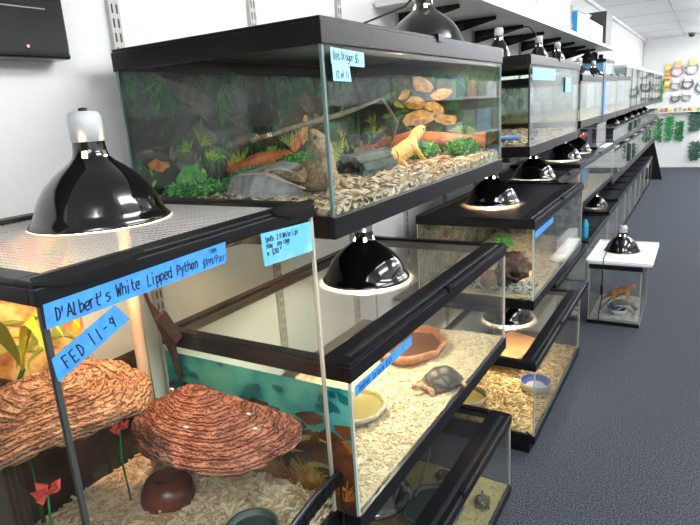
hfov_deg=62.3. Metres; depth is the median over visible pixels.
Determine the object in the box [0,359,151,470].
ledge
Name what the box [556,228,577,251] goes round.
brick
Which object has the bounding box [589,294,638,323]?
bedding
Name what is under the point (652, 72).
tank
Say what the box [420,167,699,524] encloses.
floor
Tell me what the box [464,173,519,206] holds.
heat lamp
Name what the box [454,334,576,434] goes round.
bedding
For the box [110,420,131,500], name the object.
flower
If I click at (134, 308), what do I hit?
wooden perch
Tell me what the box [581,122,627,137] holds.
tank
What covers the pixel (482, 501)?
tortoise
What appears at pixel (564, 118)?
bedding
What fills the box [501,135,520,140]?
dish
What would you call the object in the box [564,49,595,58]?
shelf bracket
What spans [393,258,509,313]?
shelf board
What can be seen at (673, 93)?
coil
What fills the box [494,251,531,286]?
stone cave
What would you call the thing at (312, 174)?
dragon
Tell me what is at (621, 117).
heat lamp
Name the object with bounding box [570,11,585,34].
pack
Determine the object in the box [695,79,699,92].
coil
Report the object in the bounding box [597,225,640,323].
heat lamp
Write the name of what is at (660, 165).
baseboard
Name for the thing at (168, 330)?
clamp
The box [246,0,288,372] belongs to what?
shelf standard
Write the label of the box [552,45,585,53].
shelf bracket
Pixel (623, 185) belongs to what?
tank
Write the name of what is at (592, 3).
trim
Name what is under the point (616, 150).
tank
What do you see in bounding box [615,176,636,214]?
tank
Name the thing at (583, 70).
heat lamp
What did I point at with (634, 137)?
tank
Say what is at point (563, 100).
print
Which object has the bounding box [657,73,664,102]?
plant
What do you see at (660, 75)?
tank
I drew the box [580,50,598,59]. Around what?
lamp
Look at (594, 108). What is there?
bedding
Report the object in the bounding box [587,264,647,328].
tank
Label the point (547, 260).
bedding
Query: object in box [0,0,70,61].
wall monitor
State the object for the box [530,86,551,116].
print
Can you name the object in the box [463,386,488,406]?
dish
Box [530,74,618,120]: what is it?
tank
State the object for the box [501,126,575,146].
bedding
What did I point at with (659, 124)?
plant
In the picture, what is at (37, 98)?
wall
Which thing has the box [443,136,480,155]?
clump
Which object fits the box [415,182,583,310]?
tank
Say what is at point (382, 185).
bedding
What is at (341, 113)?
branch
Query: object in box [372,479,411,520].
heat lamp
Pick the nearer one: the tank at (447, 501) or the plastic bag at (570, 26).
the tank at (447, 501)
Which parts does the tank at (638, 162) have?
screen lid, glass pane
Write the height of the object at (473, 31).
1.880 m
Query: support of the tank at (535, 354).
on the plinth
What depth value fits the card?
3.64 m
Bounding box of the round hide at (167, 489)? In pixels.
[140,467,195,514]
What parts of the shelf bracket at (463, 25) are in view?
stamped plate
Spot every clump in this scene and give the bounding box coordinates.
[163,177,227,197]
[222,163,269,185]
[276,150,316,163]
[305,142,343,160]
[408,140,441,160]
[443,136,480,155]
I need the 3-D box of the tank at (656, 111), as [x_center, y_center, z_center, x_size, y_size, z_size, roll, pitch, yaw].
[4.424,-2.237,8.711,0.340,0.120,0.470,5,17,31]
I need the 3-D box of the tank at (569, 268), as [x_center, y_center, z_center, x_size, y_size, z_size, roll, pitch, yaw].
[1.240,0.139,3.721,0.370,0.330,1.020,5,17,31]
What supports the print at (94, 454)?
on the tank at (37, 271)
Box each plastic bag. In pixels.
[569,5,571,29]
[570,10,591,18]
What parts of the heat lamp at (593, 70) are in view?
lamp shade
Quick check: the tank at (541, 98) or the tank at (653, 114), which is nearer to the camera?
the tank at (541, 98)
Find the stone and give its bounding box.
[481,269,496,288]
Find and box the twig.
[238,173,304,188]
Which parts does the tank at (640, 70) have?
panel, glass pane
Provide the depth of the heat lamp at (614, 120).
5.39 m
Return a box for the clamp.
[143,292,181,381]
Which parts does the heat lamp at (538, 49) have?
cord, lamp shade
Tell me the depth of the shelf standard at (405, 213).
2.38 m
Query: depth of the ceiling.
6.95 m
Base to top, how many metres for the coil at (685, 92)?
0.172 m
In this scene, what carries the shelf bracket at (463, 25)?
attached to the shelf standard at (444, 196)
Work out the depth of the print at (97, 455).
1.07 m
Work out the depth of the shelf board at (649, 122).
5.96 m
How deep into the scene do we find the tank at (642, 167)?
7.44 m
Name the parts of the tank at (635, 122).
glass pane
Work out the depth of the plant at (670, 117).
10.24 m
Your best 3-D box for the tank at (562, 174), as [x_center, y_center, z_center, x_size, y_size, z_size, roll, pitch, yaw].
[1.020,-0.336,3.255,0.413,0.332,0.554,5,17,31]
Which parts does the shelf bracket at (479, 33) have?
stamped plate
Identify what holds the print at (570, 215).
on the tank at (546, 208)
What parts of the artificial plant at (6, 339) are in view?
stem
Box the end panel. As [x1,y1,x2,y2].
[628,142,661,179]
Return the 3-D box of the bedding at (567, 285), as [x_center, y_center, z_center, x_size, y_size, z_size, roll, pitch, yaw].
[1.246,0.260,3.754,0.356,0.044,1.000,5,17,31]
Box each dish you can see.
[345,388,387,426]
[381,325,447,364]
[401,483,464,524]
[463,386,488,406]
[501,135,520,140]
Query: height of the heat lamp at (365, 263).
0.175 m
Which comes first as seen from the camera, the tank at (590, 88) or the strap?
the strap
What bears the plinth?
on the floor
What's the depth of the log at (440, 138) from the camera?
1.68 m
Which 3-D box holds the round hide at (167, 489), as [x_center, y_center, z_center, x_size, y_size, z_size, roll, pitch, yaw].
[-0.335,0.415,1.063,0.100,0.054,0.100,5,17,31]
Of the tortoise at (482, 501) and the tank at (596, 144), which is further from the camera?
the tank at (596, 144)
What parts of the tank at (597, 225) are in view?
screen lid, glass pane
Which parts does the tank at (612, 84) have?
panel, glass pane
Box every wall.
[0,0,643,397]
[642,34,699,163]
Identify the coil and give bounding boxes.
[670,77,681,89]
[670,92,679,101]
[671,61,684,76]
[682,76,693,88]
[682,91,691,100]
[685,58,699,74]
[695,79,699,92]
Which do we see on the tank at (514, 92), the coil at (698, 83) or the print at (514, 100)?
the print at (514, 100)
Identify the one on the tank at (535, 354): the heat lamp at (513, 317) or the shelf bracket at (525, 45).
the heat lamp at (513, 317)
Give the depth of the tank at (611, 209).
5.04 m
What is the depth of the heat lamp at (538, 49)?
2.44 m
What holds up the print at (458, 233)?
on the tank at (546, 208)
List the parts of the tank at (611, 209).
screen lid, glass pane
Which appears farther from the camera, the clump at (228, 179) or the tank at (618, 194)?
the tank at (618, 194)
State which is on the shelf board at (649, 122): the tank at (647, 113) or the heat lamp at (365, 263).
the tank at (647, 113)
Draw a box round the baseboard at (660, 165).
[659,164,699,166]
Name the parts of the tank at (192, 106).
glass pane, screen lid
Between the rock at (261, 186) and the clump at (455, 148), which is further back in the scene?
the clump at (455, 148)
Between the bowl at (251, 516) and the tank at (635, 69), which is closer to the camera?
the bowl at (251, 516)
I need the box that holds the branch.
[250,97,398,148]
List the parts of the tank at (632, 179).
screen lid, glass pane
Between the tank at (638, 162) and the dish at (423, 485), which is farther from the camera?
the tank at (638, 162)
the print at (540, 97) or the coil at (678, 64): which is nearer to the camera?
the print at (540, 97)
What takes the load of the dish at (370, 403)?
on the bedding at (381, 445)
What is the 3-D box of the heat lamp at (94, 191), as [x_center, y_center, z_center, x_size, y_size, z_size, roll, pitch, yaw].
[-0.392,-0.148,0.880,0.208,0.170,0.208,-14,18,-34]
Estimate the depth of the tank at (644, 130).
7.00 m
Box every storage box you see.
[545,0,569,28]
[585,17,602,41]
[589,11,611,45]
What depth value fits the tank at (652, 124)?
8.27 m
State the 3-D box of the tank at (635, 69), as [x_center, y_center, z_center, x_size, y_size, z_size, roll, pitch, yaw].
[2.708,-1.769,5.883,0.340,0.395,0.490,5,17,31]
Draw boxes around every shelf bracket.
[148,235,261,243]
[399,3,459,21]
[454,16,495,31]
[475,25,523,42]
[503,32,544,45]
[521,37,560,51]
[543,42,574,51]
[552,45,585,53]
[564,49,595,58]
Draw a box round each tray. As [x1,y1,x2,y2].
[585,239,658,267]
[598,143,612,148]
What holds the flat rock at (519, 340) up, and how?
on the pebble
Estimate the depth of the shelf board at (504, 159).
2.06 m
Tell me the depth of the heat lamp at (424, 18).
1.45 m
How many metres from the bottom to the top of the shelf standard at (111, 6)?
1.880 m
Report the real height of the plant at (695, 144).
0.395 m
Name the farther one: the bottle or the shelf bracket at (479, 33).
the bottle
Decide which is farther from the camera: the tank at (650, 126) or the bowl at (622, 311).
the tank at (650, 126)
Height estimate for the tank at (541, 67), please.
0.351 m
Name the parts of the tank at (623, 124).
floor pane, screen lid, glass pane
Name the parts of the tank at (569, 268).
screen lid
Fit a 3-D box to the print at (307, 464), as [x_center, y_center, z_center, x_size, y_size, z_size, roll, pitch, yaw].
[-0.187,0.320,1.117,0.445,0.250,0.005,5,17,31]
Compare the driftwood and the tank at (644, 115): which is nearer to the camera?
the driftwood
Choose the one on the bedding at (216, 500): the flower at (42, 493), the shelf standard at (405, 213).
the flower at (42, 493)
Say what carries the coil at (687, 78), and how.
hanging from the wall at (658, 52)
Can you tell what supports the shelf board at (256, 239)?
on the shelf standard at (111, 6)
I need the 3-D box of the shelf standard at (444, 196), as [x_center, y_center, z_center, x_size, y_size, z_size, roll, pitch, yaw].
[0.428,-0.597,2.651,0.012,1.880,0.024,5,17,31]
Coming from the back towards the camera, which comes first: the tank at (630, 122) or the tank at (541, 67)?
the tank at (630, 122)
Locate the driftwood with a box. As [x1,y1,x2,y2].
[600,297,637,314]
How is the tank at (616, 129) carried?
on the shelf board at (649, 122)
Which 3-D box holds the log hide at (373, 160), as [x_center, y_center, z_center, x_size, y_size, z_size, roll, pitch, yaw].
[0.049,-0.246,1.422,0.094,0.058,0.233,5,17,31]
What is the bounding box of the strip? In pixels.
[664,64,670,89]
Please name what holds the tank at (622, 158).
on the shelf board at (643, 151)
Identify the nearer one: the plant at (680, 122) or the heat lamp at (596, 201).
the heat lamp at (596, 201)
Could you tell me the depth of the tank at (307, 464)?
1.12 m
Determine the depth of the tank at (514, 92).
3.11 m
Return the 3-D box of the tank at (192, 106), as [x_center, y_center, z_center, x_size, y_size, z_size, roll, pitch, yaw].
[-0.002,-0.334,1.382,0.476,0.343,0.914,5,17,31]
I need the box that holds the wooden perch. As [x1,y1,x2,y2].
[117,228,162,470]
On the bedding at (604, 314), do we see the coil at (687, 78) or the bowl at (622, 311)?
the bowl at (622, 311)
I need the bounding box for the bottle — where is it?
[581,219,588,237]
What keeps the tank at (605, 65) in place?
on the tank at (562, 100)
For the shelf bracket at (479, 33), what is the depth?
2.85 m
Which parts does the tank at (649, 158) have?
glass pane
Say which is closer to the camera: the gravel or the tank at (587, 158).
the gravel
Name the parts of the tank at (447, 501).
screen lid, sliding rail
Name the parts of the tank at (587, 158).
screen lid, glass pane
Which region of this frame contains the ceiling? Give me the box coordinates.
[593,0,699,39]
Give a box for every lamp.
[27,107,170,234]
[226,225,409,290]
[363,0,464,53]
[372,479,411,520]
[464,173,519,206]
[476,26,547,56]
[483,308,532,325]
[491,27,509,55]
[512,153,555,179]
[545,142,581,159]
[551,42,564,59]
[568,57,589,74]
[568,129,591,152]
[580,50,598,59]
[584,192,607,207]
[588,60,602,74]
[591,52,603,58]
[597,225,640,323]
[606,117,618,123]
[616,115,626,119]
[624,112,633,116]
[630,110,639,114]
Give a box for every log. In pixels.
[226,149,289,175]
[378,131,485,149]
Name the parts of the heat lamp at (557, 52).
lamp shade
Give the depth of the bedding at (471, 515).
1.93 m
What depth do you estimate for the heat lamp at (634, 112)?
6.99 m
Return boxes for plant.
[0,308,80,522]
[449,125,478,134]
[493,234,513,248]
[656,116,663,142]
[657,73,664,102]
[663,114,674,141]
[673,119,684,141]
[687,109,699,131]
[687,139,699,160]
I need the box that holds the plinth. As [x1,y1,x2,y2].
[441,425,532,452]
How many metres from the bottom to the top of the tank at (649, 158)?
0.380 m
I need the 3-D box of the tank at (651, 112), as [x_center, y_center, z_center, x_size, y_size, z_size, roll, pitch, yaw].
[3.914,-1.987,7.888,0.340,0.120,0.470,5,17,31]
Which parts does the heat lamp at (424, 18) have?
cord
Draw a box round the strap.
[289,471,344,524]
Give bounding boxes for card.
[582,166,586,181]
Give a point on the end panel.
(651, 150)
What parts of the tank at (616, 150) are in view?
glass pane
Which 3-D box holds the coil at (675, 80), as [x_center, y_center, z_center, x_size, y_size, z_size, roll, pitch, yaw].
[5.655,-3.095,10.042,0.179,0.210,0.036,5,17,31]
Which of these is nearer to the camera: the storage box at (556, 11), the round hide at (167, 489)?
the round hide at (167, 489)
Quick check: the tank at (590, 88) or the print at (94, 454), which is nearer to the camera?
the print at (94, 454)
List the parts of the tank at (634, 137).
glass pane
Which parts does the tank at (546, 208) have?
screen lid, sliding rail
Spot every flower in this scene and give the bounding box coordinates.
[30,478,60,524]
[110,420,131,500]
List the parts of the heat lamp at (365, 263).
cord, lamp shade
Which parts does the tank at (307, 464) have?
screen lid, sliding rail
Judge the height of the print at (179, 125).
0.270 m
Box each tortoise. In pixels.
[411,365,466,396]
[435,470,448,480]
[475,490,489,509]
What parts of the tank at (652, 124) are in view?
glass pane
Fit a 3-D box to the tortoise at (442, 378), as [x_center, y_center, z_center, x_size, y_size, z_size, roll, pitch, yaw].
[0.223,0.296,1.475,0.152,0.061,0.087,-9,16,-18]
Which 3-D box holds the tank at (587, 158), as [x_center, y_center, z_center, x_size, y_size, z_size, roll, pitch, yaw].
[1.550,-0.640,4.104,0.413,0.280,1.505,5,17,31]
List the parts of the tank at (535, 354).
screen lid, sliding rail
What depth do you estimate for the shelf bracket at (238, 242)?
1.12 m
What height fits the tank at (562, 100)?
0.280 m
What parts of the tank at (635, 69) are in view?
panel, glass pane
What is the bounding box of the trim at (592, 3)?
[583,0,645,41]
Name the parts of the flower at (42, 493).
stem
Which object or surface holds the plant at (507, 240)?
on the stone cave
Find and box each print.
[0,234,112,524]
[0,350,139,519]
[120,71,362,196]
[164,350,356,516]
[357,64,498,158]
[417,209,491,283]
[493,191,581,238]
[501,87,527,121]
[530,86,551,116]
[554,85,572,112]
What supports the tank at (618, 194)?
on the floor
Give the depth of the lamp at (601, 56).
4.38 m
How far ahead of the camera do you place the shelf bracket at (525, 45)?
3.56 m
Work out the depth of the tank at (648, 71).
7.06 m
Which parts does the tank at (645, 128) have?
glass pane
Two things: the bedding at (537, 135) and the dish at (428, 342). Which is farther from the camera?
the bedding at (537, 135)
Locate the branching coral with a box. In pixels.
[580,133,586,138]
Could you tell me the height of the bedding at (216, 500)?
0.079 m
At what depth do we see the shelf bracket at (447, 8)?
2.09 m
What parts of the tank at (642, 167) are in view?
glass pane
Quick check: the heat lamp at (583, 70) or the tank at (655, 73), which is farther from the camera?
the tank at (655, 73)
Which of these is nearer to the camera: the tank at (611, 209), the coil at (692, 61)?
the tank at (611, 209)
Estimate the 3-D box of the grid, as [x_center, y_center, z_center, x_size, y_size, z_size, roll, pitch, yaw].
[2.789,-2.015,3.582,2.900,0.002,14.150,5,17,31]
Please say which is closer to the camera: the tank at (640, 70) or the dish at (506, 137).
the dish at (506, 137)
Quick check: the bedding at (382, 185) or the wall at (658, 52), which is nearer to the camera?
the bedding at (382, 185)
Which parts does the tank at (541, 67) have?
screen lid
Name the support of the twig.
on the bedding at (382, 185)
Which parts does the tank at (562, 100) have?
glass pane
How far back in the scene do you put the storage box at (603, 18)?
4.54 m
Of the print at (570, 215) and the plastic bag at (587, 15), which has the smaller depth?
the print at (570, 215)
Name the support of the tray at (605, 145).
in the tank at (587, 158)
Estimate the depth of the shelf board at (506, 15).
2.52 m
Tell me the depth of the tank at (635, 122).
6.16 m
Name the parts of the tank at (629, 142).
floor pane, glass pane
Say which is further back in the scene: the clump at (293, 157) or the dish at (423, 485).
the dish at (423, 485)
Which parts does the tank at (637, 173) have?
screen lid, glass pane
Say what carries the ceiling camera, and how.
attached to the ceiling
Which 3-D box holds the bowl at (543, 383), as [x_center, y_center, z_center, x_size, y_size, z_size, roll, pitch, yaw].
[0.842,0.553,2.624,0.140,0.044,0.140,5,17,31]
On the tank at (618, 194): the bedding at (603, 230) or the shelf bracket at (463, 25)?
the bedding at (603, 230)
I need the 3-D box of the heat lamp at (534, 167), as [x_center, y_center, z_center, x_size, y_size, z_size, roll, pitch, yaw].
[0.974,-0.539,3.060,0.224,0.174,0.224,-11,16,-26]
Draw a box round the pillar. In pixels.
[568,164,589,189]
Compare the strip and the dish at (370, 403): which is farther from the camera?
the strip
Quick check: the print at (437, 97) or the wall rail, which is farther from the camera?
the wall rail
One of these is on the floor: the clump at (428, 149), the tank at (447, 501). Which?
the tank at (447, 501)
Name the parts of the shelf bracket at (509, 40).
stamped plate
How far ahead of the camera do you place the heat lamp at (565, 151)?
3.65 m
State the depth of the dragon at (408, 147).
1.49 m
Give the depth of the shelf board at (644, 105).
6.57 m
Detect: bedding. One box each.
[35,453,331,524]
[159,150,498,216]
[294,328,501,509]
[369,461,507,524]
[424,232,579,299]
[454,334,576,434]
[493,280,584,331]
[501,113,599,123]
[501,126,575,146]
[535,109,612,116]
[560,107,613,112]
[564,248,593,281]
[581,220,605,233]
[581,234,604,247]
[583,173,609,199]
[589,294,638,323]
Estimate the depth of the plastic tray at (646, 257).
3.53 m
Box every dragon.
[258,129,352,197]
[343,125,427,171]
[602,284,635,301]
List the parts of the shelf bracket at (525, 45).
stamped plate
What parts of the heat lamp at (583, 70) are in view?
lamp shade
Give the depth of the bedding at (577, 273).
4.33 m
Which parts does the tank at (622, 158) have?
floor pane, glass pane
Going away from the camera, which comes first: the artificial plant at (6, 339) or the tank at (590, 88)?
the artificial plant at (6, 339)
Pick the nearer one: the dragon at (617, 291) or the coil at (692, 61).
the dragon at (617, 291)
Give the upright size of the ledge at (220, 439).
0.079 m
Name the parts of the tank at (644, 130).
glass pane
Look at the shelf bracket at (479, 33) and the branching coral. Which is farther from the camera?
the branching coral
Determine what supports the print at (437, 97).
on the tank at (192, 106)
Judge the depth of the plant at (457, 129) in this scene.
1.65 m
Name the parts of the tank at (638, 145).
glass pane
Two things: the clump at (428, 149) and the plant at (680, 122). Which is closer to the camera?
the clump at (428, 149)
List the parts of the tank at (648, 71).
glass pane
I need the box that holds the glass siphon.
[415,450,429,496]
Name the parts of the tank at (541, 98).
glass pane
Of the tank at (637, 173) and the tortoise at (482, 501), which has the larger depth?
the tank at (637, 173)
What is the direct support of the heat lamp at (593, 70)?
on the tank at (541, 98)
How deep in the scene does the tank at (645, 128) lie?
7.45 m
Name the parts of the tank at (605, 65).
screen lid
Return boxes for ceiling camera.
[688,32,695,36]
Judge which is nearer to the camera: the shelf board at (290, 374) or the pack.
the shelf board at (290, 374)
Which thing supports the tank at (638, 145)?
on the shelf board at (643, 151)
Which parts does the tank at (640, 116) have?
glass pane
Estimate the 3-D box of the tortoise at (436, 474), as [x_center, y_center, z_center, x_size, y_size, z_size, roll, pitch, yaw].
[0.341,0.751,2.057,0.088,0.035,0.050,-4,15,0]
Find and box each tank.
[0,197,339,524]
[111,15,502,239]
[161,236,506,524]
[370,404,511,524]
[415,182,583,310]
[445,288,580,444]
[480,168,579,181]
[490,243,587,339]
[501,54,580,156]
[501,73,602,129]
[510,143,614,207]
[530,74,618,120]
[551,120,606,148]
[553,74,630,115]
[559,58,614,74]
[579,214,608,287]
[580,125,620,142]
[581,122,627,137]
[582,201,617,239]
[585,64,632,108]
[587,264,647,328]
[589,142,626,173]
[589,146,619,180]
[590,138,632,166]
[592,120,633,134]
[594,66,638,107]
[594,182,631,224]
[597,135,636,161]
[598,117,637,130]
[599,189,625,236]
[604,132,641,156]
[605,67,642,106]
[607,115,642,127]
[608,170,640,206]
[609,68,646,104]
[609,165,645,199]
[613,114,646,125]
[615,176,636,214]
[617,127,648,148]
[620,70,650,103]
[622,111,652,121]
[622,156,652,185]
[623,112,649,122]
[626,110,655,119]
[632,160,648,191]
[637,129,645,151]
[648,109,657,117]
[648,123,654,141]
[648,125,651,144]
[649,71,653,102]
[651,121,656,138]
[652,71,656,101]
[655,72,659,100]
[658,73,661,99]
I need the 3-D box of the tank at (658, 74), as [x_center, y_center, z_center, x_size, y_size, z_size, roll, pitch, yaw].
[4.298,-2.551,8.450,0.340,0.395,0.490,5,17,31]
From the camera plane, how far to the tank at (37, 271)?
0.79 m
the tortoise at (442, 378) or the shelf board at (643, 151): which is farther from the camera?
the shelf board at (643, 151)
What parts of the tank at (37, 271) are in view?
screen lid, glass pane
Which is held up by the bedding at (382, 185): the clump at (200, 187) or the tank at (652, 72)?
the clump at (200, 187)
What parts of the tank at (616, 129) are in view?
floor pane, screen lid, glass pane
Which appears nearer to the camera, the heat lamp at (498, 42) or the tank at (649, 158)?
the heat lamp at (498, 42)
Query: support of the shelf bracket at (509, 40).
attached to the standard
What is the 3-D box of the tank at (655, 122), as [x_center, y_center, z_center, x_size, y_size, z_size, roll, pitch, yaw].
[4.440,-1.996,8.774,0.340,0.250,0.470,5,17,31]
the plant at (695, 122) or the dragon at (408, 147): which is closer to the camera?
the dragon at (408, 147)
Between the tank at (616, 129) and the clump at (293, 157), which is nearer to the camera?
the clump at (293, 157)
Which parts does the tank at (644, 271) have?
screen lid, glass pane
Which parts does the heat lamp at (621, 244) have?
cord, lamp shade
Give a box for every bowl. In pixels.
[226,507,278,524]
[520,374,551,394]
[609,306,626,315]
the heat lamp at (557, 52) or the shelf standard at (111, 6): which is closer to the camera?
the shelf standard at (111, 6)
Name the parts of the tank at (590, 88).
panel, glass pane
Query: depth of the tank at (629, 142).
5.87 m
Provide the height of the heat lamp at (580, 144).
0.174 m
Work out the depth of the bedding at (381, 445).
1.41 m
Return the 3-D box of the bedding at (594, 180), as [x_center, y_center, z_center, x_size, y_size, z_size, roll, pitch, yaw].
[1.555,-0.533,4.132,0.392,0.048,1.486,5,17,31]
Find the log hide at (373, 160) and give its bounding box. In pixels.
[336,147,406,177]
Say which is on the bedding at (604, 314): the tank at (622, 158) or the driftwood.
the driftwood
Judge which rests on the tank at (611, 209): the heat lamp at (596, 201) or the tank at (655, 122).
the heat lamp at (596, 201)
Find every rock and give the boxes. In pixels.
[226,161,321,198]
[500,331,534,358]
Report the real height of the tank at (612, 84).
0.395 m
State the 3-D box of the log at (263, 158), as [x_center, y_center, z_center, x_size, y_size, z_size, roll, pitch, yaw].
[-0.211,-0.243,1.405,0.046,0.049,0.224,5,17,31]
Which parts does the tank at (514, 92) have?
screen lid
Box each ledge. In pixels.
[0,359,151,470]
[131,384,301,477]
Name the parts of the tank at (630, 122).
floor pane, glass pane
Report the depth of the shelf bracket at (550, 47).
3.90 m
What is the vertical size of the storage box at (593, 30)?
0.133 m
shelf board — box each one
[130,227,260,242]
[280,319,373,377]
[375,0,614,51]
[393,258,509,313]
[501,157,522,162]
[590,137,656,184]
[594,117,657,144]
[629,100,660,111]
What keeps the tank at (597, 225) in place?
on the floor
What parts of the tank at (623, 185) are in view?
screen lid, glass pane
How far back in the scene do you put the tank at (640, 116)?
6.57 m
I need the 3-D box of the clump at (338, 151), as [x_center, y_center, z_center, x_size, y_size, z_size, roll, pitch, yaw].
[-0.071,-0.298,1.607,0.101,0.082,0.158,5,17,31]
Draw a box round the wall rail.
[658,111,699,113]
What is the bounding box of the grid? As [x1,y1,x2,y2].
[608,0,699,34]
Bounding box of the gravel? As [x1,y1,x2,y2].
[468,278,538,294]
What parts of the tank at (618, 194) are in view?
screen lid, glass pane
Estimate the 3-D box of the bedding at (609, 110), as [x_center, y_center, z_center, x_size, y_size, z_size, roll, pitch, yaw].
[1.462,-0.961,3.771,0.410,0.047,0.640,5,17,31]
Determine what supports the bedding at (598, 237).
on the tank at (611, 209)

